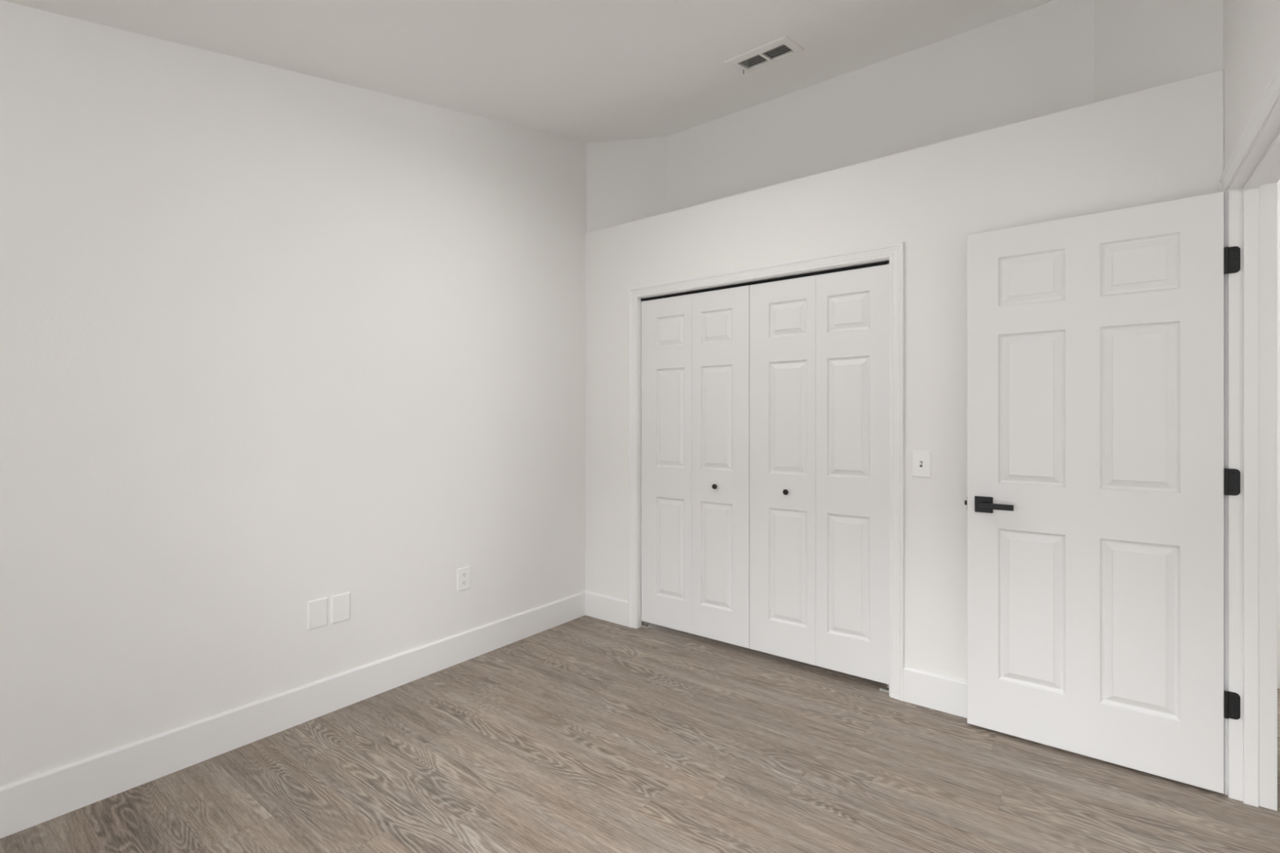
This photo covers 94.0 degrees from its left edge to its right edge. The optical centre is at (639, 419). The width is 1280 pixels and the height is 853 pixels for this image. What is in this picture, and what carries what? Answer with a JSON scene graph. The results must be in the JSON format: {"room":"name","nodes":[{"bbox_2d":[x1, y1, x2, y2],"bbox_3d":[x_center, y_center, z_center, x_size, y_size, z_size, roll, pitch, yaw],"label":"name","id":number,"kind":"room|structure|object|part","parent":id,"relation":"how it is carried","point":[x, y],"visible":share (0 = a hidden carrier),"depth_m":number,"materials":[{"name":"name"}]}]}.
{"room":"empty bedroom","nodes":[
{"label":"empty bedroom","id":0,"kind":"room"},
{"bbox_2d":[0,0,586,786],"bbox_3d":[-1.417,-0.376,2.625,0.120,3.300,4.420,0,0,37],"label":"wall","id":1,"kind":"structure","parent":0,"point":[274,341],"depth_m":2.35,"materials":[{"name":"white paint"}]},
{"bbox_2d":[0,591,585,838],"bbox_3d":[-1.494,1.198,2.413,0.014,0.152,3.750,0,0,37],"label":"baseboard","id":2,"kind":"structure","parent":1,"relation":"attached to","point":[32,801],"depth_m":2.32,"materials":[{"name":"white paint"}]},
{"bbox_2d":[307,597,327,630],"bbox_3d":[-1.385,0.834,2.562,0.007,0.121,0.080,0,0,37],"label":"blank wall plate","id":3,"kind":"object","parent":1,"relation":"attached to","point":[317,609],"visible":1,"depth_m":2.56,"materials":[{"name":"white plastic"}]},
{"bbox_2d":[331,591,350,623],"bbox_3d":[-1.324,0.834,2.641,0.007,0.121,0.080,0,0,37],"label":"blank wall plate","id":4,"kind":"object","parent":1,"relation":"attached to","point":[340,603],"visible":1,"depth_m":2.64,"materials":[{"name":"white plastic"}]},
{"bbox_2d":[457,565,470,591],"bbox_3d":[-0.931,0.841,3.153,0.008,0.118,0.081,0,0,37],"label":"electrical outlet","id":5,"kind":"object","parent":1,"relation":"attached to","point":[464,573],"visible":1,"depth_m":3.15,"materials":[{"name":"white plastic"}]},
{"bbox_2d":[1,0,1055,142],"bbox_3d":[-0.181,-1.528,1.678,3.233,0.996,4.420,0,0,37],"label":"ceiling","id":6,"kind":"structure","parent":0,"point":[586,71],"depth_m":2.59,"materials":[{"name":"white paint"}]},
{"bbox_2d":[724,35,804,73],"bbox_3d":[0.605,-1.832,2.902,0.320,0.175,0.221,0,0,37],"label":"ceiling vent","id":7,"kind":"object","parent":6,"relation":"in","point":[784,47],"visible":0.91,"depth_m":2.90,"materials":[{"name":"white metal"}]},
{"bbox_2d":[0,615,1279,852],"bbox_3d":[0.566,1.314,1.578,4.540,0.080,5.170,0,0,37],"label":"floor","id":8,"kind":"structure","parent":0,"point":[584,734],"depth_m":2.12,"materials":[{"name":"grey wood"}]},
{"bbox_2d":[640,621,650,628],"bbox_3d":[0.036,1.257,3.662,0.052,0.034,0.028,0,0,37],"label":"bracket","id":9,"kind":"object","parent":8,"relation":"on","point":[642,622],"visible":0.95,"depth_m":3.67,"materials":[{"name":"silver metal"}]},
{"bbox_2d":[879,687,888,692],"bbox_3d":[1.157,1.257,2.804,0.052,0.034,0.028,0,0,37],"label":"bracket","id":10,"kind":"object","parent":8,"relation":"on","point":[881,688],"visible":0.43,"depth_m":2.80,"materials":[{"name":"silver metal"}]},
{"bbox_2d":[585,70,1224,681],"bbox_3d":[0.870,0.027,3.034,3.013,2.495,0.110,0,0,37],"label":"wall","id":11,"kind":"structure","parent":0,"point":[1163,143],"depth_m":2.66,"materials":[{"name":"white paint"}]},
{"bbox_2d":[585,591,628,626],"bbox_3d":[-0.215,1.198,3.787,0.374,0.152,0.014,0,0,37],"label":"baseboard","id":12,"kind":"structure","parent":11,"relation":"attached to","point":[613,610],"depth_m":3.77,"materials":[{"name":"white paint"}]},
{"bbox_2d":[641,284,749,648],"bbox_3d":[0.302,0.260,3.445,0.732,1.992,0.056,0,0,37],"label":"door","id":13,"kind":"structure","parent":11,"relation":"in","point":[695,347],"depth_m":3.42,"materials":[{"name":"white paint"}]},
{"bbox_3d":[0.182,-0.522,3.539,0.208,0.186,0.016,0,0,37],"label":"raised panel","id":14,"kind":"part","parent":13,"relation":"part of","materials":[{"name":"white paint"}]},
{"bbox_3d":[0.182,-0.010,3.539,0.208,0.589,0.016,0,0,37],"label":"raised panel","id":15,"kind":"part","parent":13,"relation":"part of","materials":[{"name":"white paint"}]},
{"bbox_3d":[0.182,0.761,3.539,0.208,0.594,0.016,0,0,37],"label":"raised panel","id":16,"kind":"part","parent":13,"relation":"part of","materials":[{"name":"white paint"}]},
{"bbox_3d":[0.417,0.374,3.335,0.029,0.029,0.022,0,0,37],"label":"knob","id":17,"kind":"part","parent":13,"relation":"part of","materials":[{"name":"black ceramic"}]},
{"bbox_3d":[0.431,-0.522,3.348,0.206,0.186,0.016,0,0,37],"label":"raised panel","id":18,"kind":"part","parent":13,"relation":"part of","materials":[{"name":"white paint"}]},
{"bbox_3d":[0.431,-0.010,3.348,0.206,0.589,0.016,0,0,37],"label":"raised panel","id":19,"kind":"part","parent":13,"relation":"part of","materials":[{"name":"white paint"}]},
{"bbox_3d":[0.431,0.761,3.348,0.206,0.594,0.016,0,0,37],"label":"raised panel","id":20,"kind":"part","parent":13,"relation":"part of","materials":[{"name":"white paint"}]},
{"bbox_2d":[640,260,888,301],"bbox_3d":[0.596,-0.735,3.232,1.462,0.012,0.032,0,0,37],"label":"door track","id":21,"kind":"object","parent":11,"relation":"attached to","point":[882,263],"visible":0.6,"depth_m":3.14,"materials":[{"name":"black metal"}]},
{"bbox_2d":[628,241,904,701],"bbox_3d":[0.597,0.234,3.231,1.592,2.080,0.128,0,0,37],"label":"door frame","id":22,"kind":"structure","parent":11,"relation":"attached to","point":[895,251],"depth_m":2.82,"materials":[{"name":"white paint"}]},
{"bbox_3d":[-0.044,0.234,3.654,0.060,2.080,0.018,0,0,37],"label":"casing","id":23,"kind":"part","parent":22,"relation":"part of","materials":[{"name":"white paint"}]},
{"bbox_3d":[0.564,-0.775,3.188,1.592,0.060,0.018,0,0,37],"label":"head casing","id":24,"kind":"part","parent":22,"relation":"part of","materials":[{"name":"white paint"}]},
{"bbox_3d":[1.172,0.234,2.721,0.060,2.080,0.018,0,0,37],"label":"casing","id":25,"kind":"part","parent":22,"relation":"part of","materials":[{"name":"white paint"}]},
{"bbox_2d":[749,262,888,687],"bbox_3d":[0.881,0.260,3.001,0.724,1.992,0.056,0,0,37],"label":"door","id":26,"kind":"structure","parent":11,"relation":"in","point":[819,344],"depth_m":2.97,"materials":[{"name":"white paint"}]},
{"bbox_3d":[0.752,0.374,3.078,0.029,0.029,0.022,0,0,37],"label":"knob","id":27,"kind":"part","parent":26,"relation":"part of","materials":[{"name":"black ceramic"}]},
{"bbox_3d":[0.767,-0.522,3.091,0.210,0.186,0.016,0,0,37],"label":"raised panel","id":28,"kind":"part","parent":26,"relation":"part of","materials":[{"name":"white paint"}]},
{"bbox_3d":[0.767,-0.010,3.091,0.210,0.589,0.016,0,0,37],"label":"raised panel","id":29,"kind":"part","parent":26,"relation":"part of","materials":[{"name":"white paint"}]},
{"bbox_3d":[0.767,0.761,3.091,0.210,0.594,0.016,0,0,37],"label":"raised panel","id":30,"kind":"part","parent":26,"relation":"part of","materials":[{"name":"white paint"}]},
{"bbox_3d":[1.015,-0.522,2.901,0.208,0.186,0.016,0,0,37],"label":"raised panel","id":31,"kind":"part","parent":26,"relation":"part of","materials":[{"name":"white paint"}]},
{"bbox_3d":[1.015,-0.010,2.901,0.208,0.589,0.016,0,0,37],"label":"raised panel","id":32,"kind":"part","parent":26,"relation":"part of","materials":[{"name":"white paint"}]},
{"bbox_3d":[1.015,0.761,2.901,0.208,0.594,0.016,0,0,37],"label":"raised panel","id":33,"kind":"part","parent":26,"relation":"part of","materials":[{"name":"white paint"}]},
{"bbox_2d":[586,0,1222,232],"bbox_3d":[1.002,-1.608,3.207,3.053,0.835,0.554,0,0,37],"label":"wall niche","id":34,"kind":"object","parent":11,"relation":"in","point":[1057,55],"visible":0.45,"depth_m":3.02,"materials":[{"name":"white paint"}]},
{"bbox_2d":[911,450,930,477],"bbox_3d":[1.252,0.199,2.658,0.078,0.119,0.021,0,0,37],"label":"light switch","id":35,"kind":"object","parent":11,"relation":"attached to","point":[921,460],"visible":1,"depth_m":2.66,"materials":[{"name":"white plastic"}]},
{"bbox_2d":[903,666,967,718],"bbox_3d":[1.299,1.195,2.627,0.252,0.157,0.014,0,0,37],"label":"baseboard","id":36,"kind":"structure","parent":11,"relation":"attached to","point":[942,693],"depth_m":2.62,"materials":[{"name":"white paint"}]},
{"bbox_2d":[1222,0,1279,168],"bbox_3d":[1.068,-0.376,0.721,0.114,3.300,4.420,0,0,37],"label":"wall","id":37,"kind":"structure","parent":0,"point":[1251,28],"depth_m":1.79,"materials":[{"name":"white paint"}]},
{"bbox_2d":[964,191,1239,793],"bbox_3d":[1.670,0.247,2.228,0.819,2.031,0.087,0,0,38],"label":"door","id":38,"kind":"structure","parent":37,"relation":"in","point":[1098,481],"depth_m":2.21,"materials":[{"name":"white paint"}]},
{"bbox_3d":[1.418,0.347,2.376,0.121,0.023,0.014,0,0,38],"label":"lever","id":39,"kind":"part","parent":38,"relation":"part of","materials":[{"name":"black metal"}]},
{"bbox_3d":[1.540,-0.555,2.349,0.224,0.200,0.016,0,0,38],"label":"raised panel","id":40,"kind":"part","parent":38,"relation":"part of","materials":[{"name":"white paint"}]},
{"bbox_3d":[1.540,-0.043,2.349,0.224,0.604,0.016,0,0,38],"label":"raised panel","id":41,"kind":"part","parent":38,"relation":"part of","materials":[{"name":"white paint"}]},
{"bbox_3d":[1.540,0.746,2.349,0.224,0.612,0.016,0,0,38],"label":"raised panel","id":42,"kind":"part","parent":38,"relation":"part of","materials":[{"name":"white paint"}]},
{"bbox_3d":[1.798,-0.555,2.150,0.224,0.200,0.016,0,0,38],"label":"raised panel","id":43,"kind":"part","parent":38,"relation":"part of","materials":[{"name":"white paint"}]},
{"bbox_3d":[1.798,-0.043,2.150,0.224,0.604,0.016,0,0,38],"label":"raised panel","id":44,"kind":"part","parent":38,"relation":"part of","materials":[{"name":"white paint"}]},
{"bbox_3d":[1.798,0.746,2.150,0.224,0.612,0.016,0,0,38],"label":"raised panel","id":45,"kind":"part","parent":38,"relation":"part of","materials":[{"name":"white paint"}]},
{"bbox_2d":[1218,61,1279,810],"bbox_3d":[1.790,0.218,1.677,0.129,2.112,0.917,0,0,37],"label":"door frame","id":46,"kind":"structure","parent":37,"relation":"attached to","point":[1252,194],"depth_m":1.96,"materials":[{"name":"white paint"}]},
{"bbox_3d":[2.006,0.218,2.051,0.015,2.112,0.060,0,0,37],"label":"casing","id":47,"kind":"part","parent":46,"relation":"part of","materials":[{"name":"white paint"}]},
{"bbox_3d":[1.745,-0.807,1.711,0.015,0.060,0.917,0,0,37],"label":"head casing","id":48,"kind":"part","parent":46,"relation":"part of","materials":[{"name":"white paint"}]},
{"bbox_2d":[1277,179,1279,688],"bbox_3d":[2.362,0.054,1.254,1.293,2.440,3.500,0,0,37],"label":"wall","id":49,"kind":"structure","parent":0,"point":[1278,182],"depth_m":2.82,"materials":[{"name":"white paint"}]}
]}

